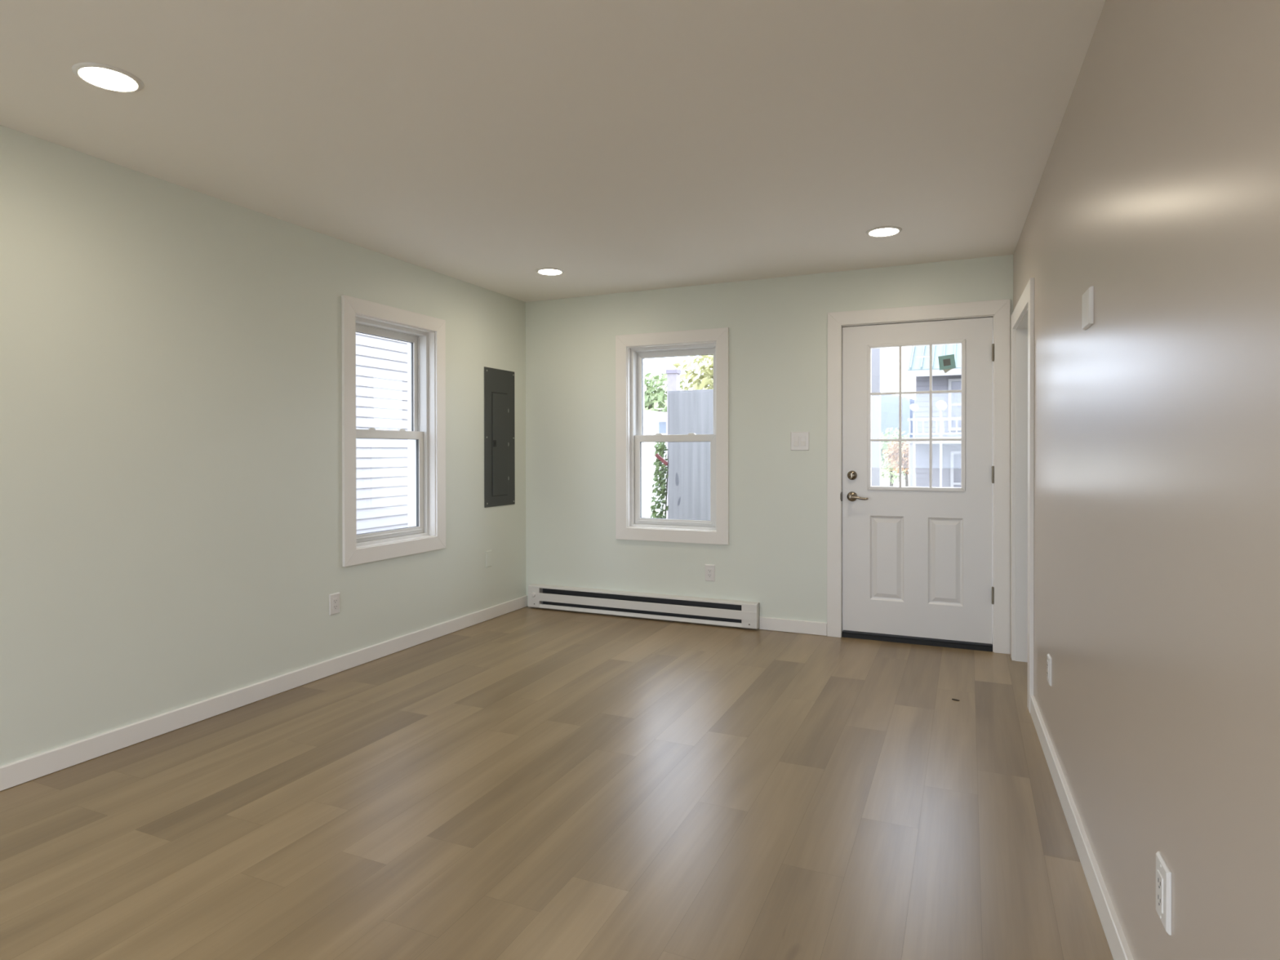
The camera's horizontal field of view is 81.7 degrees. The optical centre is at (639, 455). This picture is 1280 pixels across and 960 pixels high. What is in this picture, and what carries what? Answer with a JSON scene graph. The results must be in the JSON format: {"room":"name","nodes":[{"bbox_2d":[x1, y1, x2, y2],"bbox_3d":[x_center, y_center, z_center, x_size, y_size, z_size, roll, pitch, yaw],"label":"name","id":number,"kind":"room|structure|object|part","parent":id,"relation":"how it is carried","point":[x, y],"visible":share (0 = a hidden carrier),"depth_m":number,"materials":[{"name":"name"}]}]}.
{"room":"empty living room","nodes":[
{"label":"empty living room","id":0,"kind":"room"},
{"bbox_2d":[0,124,525,766],"bbox_3d":[-2.425,0.006,2.756,0.220,2.423,7.420,0,0,24],"label":"wall","id":1,"kind":"structure","parent":0,"point":[171,353],"depth_m":3.33,"materials":[{"name":"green paint"}]},
{"bbox_2d":[0,595,527,791],"bbox_3d":[-2.361,1.174,2.614,0.015,0.084,7.200,0,0,24],"label":"baseboard","id":2,"kind":"structure","parent":1,"relation":"attached to","point":[20,771],"depth_m":3.46,"materials":[{"name":"white paint"}]},
{"bbox_2d":[328,592,339,615],"bbox_3d":[-1.697,0.822,4.119,0.009,0.115,0.072,0,0,24],"label":"wall outlet","id":3,"kind":"object","parent":1,"relation":"attached to","point":[334,598],"visible":1,"depth_m":4.11,"materials":[{"name":"white plastic"}]},
{"bbox_2d":[333,597,337,610],"bbox_3d":[-1.695,0.822,4.118,0.003,0.067,0.033,0,0,24],"label":"receptacle","id":4,"kind":"object","parent":3,"relation":"attached to","point":[335,599],"depth_m":4.12,"materials":[{"name":"grey plastic"}]},
{"bbox_2d":[341,294,445,566],"bbox_3d":[-1.594,-0.144,4.615,0.243,1.530,0.884,0,0,24],"label":"window","id":5,"kind":"structure","parent":1,"relation":"in","point":[424,335],"depth_m":4.83,"materials":[{"name":"white paint"}]},
{"bbox_3d":[-1.618,-0.451,4.624,0.032,0.680,0.647,0,0,24],"label":"sash","id":6,"kind":"part","parent":5,"relation":"part of","materials":[{"name":"glass"}]},
{"bbox_3d":[-1.575,0.174,4.609,0.032,0.668,0.649,0,0,24],"label":"sash","id":7,"kind":"part","parent":5,"relation":"part of","materials":[{"name":"white plastic"}]},
{"bbox_3d":[-1.555,0.485,4.602,0.012,0.009,0.591,0,0,24],"label":"lift rail","id":8,"kind":"part","parent":5,"relation":"part of","materials":[{"name":"white plastic"}]},
{"bbox_3d":[-1.595,-0.144,4.616,0.119,1.365,0.719,0,0,24],"label":"frame","id":9,"kind":"part","parent":5,"relation":"part of","materials":[{"name":"white plastic"}]},
{"bbox_3d":[-1.677,-0.144,4.652,0.060,1.365,0.719,0,0,24],"label":"exterior trim","id":10,"kind":"part","parent":5,"relation":"part of","materials":[{"name":"white plastic"}]},
{"bbox_2d":[485,550,491,567],"bbox_3d":[-1.111,0.755,5.443,0.007,0.118,0.070,0,0,24],"label":"cover plate","id":11,"kind":"object","parent":1,"relation":"attached to","point":[488,553],"visible":1,"depth_m":5.43,"materials":[{"name":"white plastic"}]},
{"bbox_2d":[484,366,515,507],"bbox_3d":[-1.050,-0.138,5.571,0.013,1.026,0.392,0,0,24],"label":"breaker panel","id":12,"kind":"object","parent":1,"relation":"attached to","point":[499,384],"visible":1,"depth_m":5.55,"materials":[{"name":"grey metal"}]},
{"bbox_3d":[-1.049,-0.087,5.572,0.004,0.761,0.204,0,0,24],"label":"panel door","id":13,"kind":"part","parent":12,"relation":"part of","materials":[{"name":"grey metal"}]},
{"bbox_2d":[0,0,1105,302],"bbox_3d":[-0.219,-1.282,1.660,5.300,0.160,7.620,0,0,24],"label":"ceiling","id":14,"kind":"structure","parent":0,"point":[616,146],"depth_m":2.62,"materials":[{"name":"paint"}]},
{"bbox_2d":[71,62,143,92],"bbox_3d":[-1.691,-1.200,2.357,0.187,0.008,0.187,0,0,24],"label":"recessed light","id":15,"kind":"object","parent":14,"relation":"in","point":[106,77],"visible":1,"depth_m":2.34,"materials":[{"name":"white plastic"}]},
{"bbox_2d":[78,66,137,90],"bbox_3d":[-1.691,-1.197,2.357,0.152,0.002,0.152,0,0,24],"label":"diffuser","id":16,"kind":"object","parent":15,"relation":"attached to","point":[110,78],"depth_m":2.35,"materials":[{"name":"white plastic"}]},
{"bbox_2d":[535,267,564,275],"bbox_3d":[-0.594,-1.216,4.889,0.187,0.008,0.187,0,0,24],"label":"recessed light","id":17,"kind":"object","parent":14,"relation":"in","point":[545,271],"visible":1,"depth_m":4.87,"materials":[{"name":"white plastic"}]},
{"bbox_2d":[538,269,561,275],"bbox_3d":[-0.594,-1.213,4.889,0.152,0.002,0.152,0,0,24],"label":"diffuser","id":18,"kind":"object","parent":17,"relation":"attached to","point":[545,272],"depth_m":4.89,"materials":[{"name":"white plastic"}]},
{"bbox_2d":[866,226,902,236],"bbox_3d":[1.320,-1.213,4.011,0.187,0.008,0.187,0,0,24],"label":"recessed light","id":19,"kind":"object","parent":14,"relation":"in","point":[883,231],"visible":1,"depth_m":3.99,"materials":[{"name":"white plastic"}]},
{"bbox_2d":[869,228,898,236],"bbox_3d":[1.320,-1.211,4.011,0.152,0.002,0.152,0,0,24],"label":"diffuser","id":20,"kind":"object","parent":19,"relation":"attached to","point":[873,232],"depth_m":4.01,"materials":[{"name":"white plastic"}]},
{"bbox_2d":[0,606,1113,959],"bbox_3d":[-0.096,1.222,1.621,5.637,0.001,7.620,0,0,24],"label":"floor","id":21,"kind":"structure","parent":0,"point":[526,783],"depth_m":2.52,"materials":[{"name":"wood"}]},
{"bbox_2d":[841,630,992,651],"bbox_3d":[1.792,1.185,4.820,0.905,0.032,0.200,0,0,24],"label":"threshold","id":22,"kind":"object","parent":21,"relation":"on","point":[844,634],"visible":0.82,"depth_m":4.72,"materials":[{"name":"black rubber"}]},
{"bbox_2d":[525,254,1013,628],"bbox_3d":[0.721,-0.012,5.298,3.472,2.423,0.220,0,0,24],"label":"wall","id":23,"kind":"structure","parent":0,"point":[775,557],"depth_m":5.21,"materials":[{"name":"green paint"}]},
{"bbox_2d":[528,583,759,629],"bbox_3d":[-0.028,1.100,5.473,1.838,0.174,0.081,0,0,24],"label":"baseboard heater","id":24,"kind":"object","parent":23,"relation":"attached to","point":[715,611],"visible":1,"depth_m":5.43,"materials":[{"name":"white metal"}]},
{"bbox_3d":[-0.832,1.084,5.802,0.065,0.070,0.002,0,0,24],"label":"knob plate","id":25,"kind":"part","parent":24,"relation":"part of","materials":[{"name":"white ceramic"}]},
{"bbox_3d":[-0.037,1.101,5.454,1.830,0.062,0.010,0,0,24],"label":"panel","id":26,"kind":"part","parent":24,"relation":"part of","materials":[{"name":"white metal"}]},
{"bbox_2d":[615,327,728,544],"bbox_3d":[0.277,-0.140,5.512,0.878,1.528,0.288,0,0,24],"label":"window","id":27,"kind":"structure","parent":23,"relation":"in","point":[631,350],"depth_m":5.46,"materials":[{"name":"white paint"}]},
{"bbox_3d":[0.314,-0.141,5.596,0.713,1.363,0.105,0,0,24],"label":"exterior trim","id":28,"kind":"part","parent":27,"relation":"part of","materials":[{"name":"white plastic"}]},
{"bbox_3d":[0.269,-0.140,5.493,0.713,1.363,0.119,0,0,24],"label":"frame","id":29,"kind":"part","parent":27,"relation":"part of","materials":[{"name":"white plastic"}]},
{"bbox_3d":[0.260,0.177,5.475,0.643,0.668,0.032,0,0,24],"label":"sash","id":30,"kind":"part","parent":27,"relation":"part of","materials":[{"name":"white plastic"}]},
{"bbox_3d":[0.252,0.487,5.457,0.585,0.009,0.012,0,0,24],"label":"lift rail","id":31,"kind":"part","parent":27,"relation":"part of","materials":[{"name":"white plastic"}]},
{"bbox_3d":[0.278,-0.448,5.514,0.641,0.678,0.032,0,0,24],"label":"sash","id":32,"kind":"part","parent":27,"relation":"part of","materials":[{"name":"clear glass"}]},
{"bbox_2d":[705,564,715,581],"bbox_3d":[0.498,0.833,5.277,0.073,0.118,0.009,0,0,24],"label":"wall outlet","id":33,"kind":"object","parent":23,"relation":"attached to","point":[709,569],"visible":1,"depth_m":5.27,"materials":[{"name":"white plastic"}]},
{"bbox_2d":[707,568,711,577],"bbox_3d":[0.497,0.833,5.275,0.033,0.067,0.003,0,0,24],"label":"receptacle","id":34,"kind":"object","parent":33,"relation":"attached to","point":[709,570],"depth_m":5.27,"materials":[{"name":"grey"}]},
{"bbox_2d":[759,616,826,635],"bbox_3d":[1.545,1.157,4.811,1.566,0.084,0.015,0,0,24],"label":"baseboard","id":35,"kind":"structure","parent":23,"relation":"attached to","point":[765,623],"depth_m":5.03,"materials":[{"name":"white paint"}]},
{"bbox_2d":[791,431,808,450],"bbox_3d":[1.081,-0.101,5.012,0.124,0.126,0.010,0,0,24],"label":"light switch","id":36,"kind":"object","parent":23,"relation":"attached to","point":[799,440],"visible":1,"depth_m":5.01,"materials":[{"name":"white plastic"}]},
{"bbox_2d":[842,317,994,645],"bbox_3d":[1.754,0.160,4.720,0.906,2.023,0.109,0,0,24],"label":"door","id":37,"kind":"structure","parent":23,"relation":"in","point":[917,561],"depth_m":4.72,"materials":[{"name":"white paint"}]},
{"bbox_3d":[1.428,0.271,4.819,0.110,0.029,0.026,0,0,24],"label":"lever","id":38,"kind":"part","parent":37,"relation":"part of","materials":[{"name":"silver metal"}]},
{"bbox_3d":[1.764,-0.254,4.744,0.590,0.950,0.052,0,0,24],"label":"lite frame","id":39,"kind":"part","parent":37,"relation":"part of","materials":[{"name":"glass"}]},
{"bbox_2d":[937,354,955,373],"bbox_3d":[1.934,-0.580,4.663,0.106,0.118,0.002,0,0,24],"label":"paper tag","id":40,"kind":"object","parent":37,"relation":"attached to","point":[946,362],"visible":1,"depth_m":4.66,"materials":[{"name":"green paper"}]},
{"bbox_2d":[942,358,951,366],"bbox_3d":[1.933,-0.590,4.663,0.042,0.042,0.001,-6,-2,24],"label":"picture","id":41,"kind":"object","parent":40,"relation":"attached to","point":[946,362],"depth_m":4.66,"materials":[{"name":"grey paper"}]},
{"bbox_2d":[826,298,1010,653],"bbox_3d":[1.788,0.135,4.805,1.094,2.172,0.220,0,0,24],"label":"door frame","id":42,"kind":"structure","parent":23,"relation":"attached to","point":[999,310],"depth_m":4.64,"materials":[{"name":"white paint"}]},
{"bbox_2d":[1013,0,1279,959],"bbox_3d":[0.932,0.011,1.052,0.131,2.423,7.820,0,0,22],"label":"wall","id":43,"kind":"structure","parent":0,"point":[1157,603],"depth_m":1.42,"materials":[{"name":"beige paint"}]},
{"bbox_2d":[1010,277,1034,713],"bbox_3d":[2.092,0.184,3.927,0.148,2.042,1.038,0,0,22],"label":"door frame","id":44,"kind":"structure","parent":43,"relation":"attached to","point":[1022,318],"depth_m":4.32,"materials":[{"name":"white paint"}]},
{"bbox_2d":[1047,653,1051,686],"bbox_3d":[1.626,0.849,2.945,0.011,0.110,0.074,0,0,22],"label":"wall outlet","id":45,"kind":"object","parent":43,"relation":"attached to","point":[1049,658],"visible":1,"depth_m":2.92,"materials":[{"name":"white plastic"}]},
{"bbox_2d":[1047,660,1048,679],"bbox_3d":[1.623,0.849,2.946,0.003,0.067,0.033,0,0,22],"label":"receptacle","id":46,"kind":"object","parent":45,"relation":"attached to","point":[1047,660],"depth_m":2.94,"materials":[{"name":"grey plastic"}]},
{"bbox_2d":[1030,695,1133,959],"bbox_3d":[0.634,1.183,0.516,0.015,0.086,6.388,0,0,22],"label":"baseboard","id":47,"kind":"structure","parent":43,"relation":"attached to","point":[1117,941],"depth_m":2.17,"materials":[{"name":"white paint"}]},
{"bbox_2d":[1081,285,1093,329],"bbox_3d":[1.309,-0.431,2.167,0.012,0.108,0.118,0,0,22],"label":"cover plate","id":48,"kind":"object","parent":43,"relation":"attached to","point":[1087,298],"visible":1,"depth_m":2.13,"materials":[{"name":"white plastic"}]},
{"bbox_2d":[1155,851,1171,935],"bbox_3d":[1.009,0.842,1.431,0.011,0.119,0.080,0,0,22],"label":"wall outlet","id":49,"kind":"object","parent":43,"relation":"attached to","point":[1163,873],"visible":1,"depth_m":1.41,"materials":[{"name":"white plastic"}]},
{"bbox_2d":[1156,870,1163,913],"bbox_3d":[1.006,0.842,1.432,0.003,0.067,0.033,0,0,22],"label":"receptacle","id":50,"kind":"object","parent":49,"relation":"attached to","point":[1159,873],"depth_m":1.43,"materials":[{"name":"grey plastic"}]},
{"label":"outside","id":51,"kind":"structure","parent":0,"visible":0},
{"bbox_2d":[880,464,908,486],"bbox_3d":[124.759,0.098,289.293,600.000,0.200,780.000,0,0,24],"label":"ground","id":52,"kind":"structure","parent":51,"point":[884,482],"depth_m":44.40,"materials":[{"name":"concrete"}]},
{"bbox_2d":[355,332,408,533],"bbox_3d":[-5.160,-1.951,6.735,4.550,7.400,7.700,0,0,24],"label":"house","id":53,"kind":"structure","parent":52,"relation":"on","point":[381,363],"depth_m":7.61,"materials":[{"name":"white wood"}]},
{"bbox_2d":[644,409,666,518],"bbox_3d":[0.394,0.159,19.819,3.100,3.020,2.900,0,0,24],"label":"shed","id":54,"kind":"object","parent":52,"relation":"on","point":[655,422],"visible":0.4,"depth_m":18.49,"materials":[{"name":"white wood"}]},
{"bbox_2d":[649,442,668,518],"bbox_3d":[0.197,0.766,8.046,0.311,1.938,0.261,0,0,-21],"label":"ivy plant","id":55,"kind":"object","parent":52,"relation":"on","point":[661,448],"visible":0.46,"depth_m":8.01,"materials":[{"name":"green plant"}]},
{"bbox_3d":[0.286,0.809,8.170,0.030,1.851,0.079,0,0,-43],"label":"stem","id":56,"kind":"part","parent":55,"relation":"part of","materials":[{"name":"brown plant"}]},
{"bbox_2d":[644,371,684,412],"bbox_3d":[0.141,-0.611,24.445,2.828,4.516,2.948,0,0,24],"label":"tree","id":57,"kind":"object","parent":52,"relation":"on","point":[652,400],"visible":0.26,"depth_m":24.08,"materials":[{"name":"green plant"}]},
{"bbox_2d":[665,368,681,518],"bbox_3d":[0.681,-0.025,15.041,0.250,3.440,0.250,0,0,24],"label":"fence post","id":58,"kind":"object","parent":52,"relation":"on","point":[673,375],"visible":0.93,"depth_m":14.96,"materials":[{"name":"wood"}]},
{"bbox_2d":[654,389,713,519],"bbox_3d":[0.941,0.525,7.800,1.434,2.420,0.635,0,0,24],"label":"fence","id":59,"kind":"object","parent":52,"relation":"on","point":[688,464],"visible":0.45,"depth_m":7.67,"materials":[{"name":"white wood"}]},
{"bbox_3d":[0.228,0.038,7.780,0.145,0.130,0.027,0,0,24],"label":"handle","id":60,"kind":"part","parent":59,"relation":"part of","materials":[{"name":"red paint"}]},
{"bbox_2d":[672,355,713,390],"bbox_3d":[2.719,-0.999,24.349,3.116,5.285,2.985,0,0,24],"label":"tree","id":61,"kind":"object","parent":52,"relation":"on","point":[706,379],"visible":0.16,"depth_m":23.88,"materials":[{"name":"green plant"}]},
{"bbox_2d":[871,348,880,486],"bbox_3d":[2.142,0.040,6.736,0.120,3.400,0.120,0,0,24],"label":"porch post","id":62,"kind":"object","parent":52,"relation":"on","point":[876,353],"visible":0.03,"depth_m":6.69,"materials":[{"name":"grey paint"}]},
{"bbox_2d":[881,440,908,486],"bbox_3d":[9.237,0.495,25.944,1.127,2.268,1.642,0,0,-25],"label":"tree","id":63,"kind":"object","parent":52,"relation":"on","point":[904,448],"visible":0.57,"depth_m":25.94,"materials":[{"name":"brown plant"}]},
{"bbox_2d":[880,427,910,486],"bbox_3d":[10.017,0.226,29.810,1.884,2.764,2.103,0,0,24],"label":"tree","id":64,"kind":"object","parent":52,"relation":"on","point":[892,476],"visible":0.27,"depth_m":29.50,"materials":[{"name":"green plant"}]},
{"bbox_2d":[880,394,915,456],"bbox_3d":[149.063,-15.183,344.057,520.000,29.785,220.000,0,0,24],"label":"house","id":65,"kind":"structure","parent":52,"relation":"on","point":[889,403],"depth_m":295.65,"materials":[{"name":"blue wood"}]},
{"bbox_2d":[909,403,919,486],"bbox_3d":[6.106,0.253,16.493,0.176,2.853,0.130,0,0,-31],"label":"lamp post","id":66,"kind":"object","parent":52,"relation":"on","point":[914,407],"visible":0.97,"depth_m":16.52,"materials":[{"name":"grey"}]},
{"bbox_2d":[905,343,961,487],"bbox_3d":[10.500,-1.070,19.049,6.500,5.460,7.500,0,0,24],"label":"house","id":67,"kind":"structure","parent":52,"relation":"on","point":[918,367],"depth_m":17.81,"materials":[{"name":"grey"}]},
{"bbox_3d":[6.231,0.697,16.949,0.140,1.960,0.140,0,0,24],"label":"post","id":68,"kind":"part","parent":67,"relation":"part of","materials":[{"name":"grey"}]},
{"bbox_3d":[8.945,-0.669,15.666,6.200,0.380,0.050,0,0,24],"label":"balcony railing","id":69,"kind":"part","parent":67,"relation":"part of","materials":[{"name":"grey"}]},
{"bbox_3d":[7.761,-1.229,17.620,0.650,1.100,0.020,0,0,24],"label":"pane","id":70,"kind":"part","parent":67,"relation":"part of","materials":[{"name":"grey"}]},
{"bbox_3d":[7.809,0.661,17.611,0.650,1.420,0.020,0,0,24],"label":"pane","id":71,"kind":"part","parent":67,"relation":"part of","materials":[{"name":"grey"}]},
{"bbox_2d":[935,400,946,487],"bbox_3d":[6.621,0.229,16.269,0.226,2.903,0.152,0,0,24],"label":"porch post","id":72,"kind":"object","parent":52,"relation":"on","point":[941,405],"visible":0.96,"depth_m":16.30,"materials":[{"name":"grey"}]}
]}

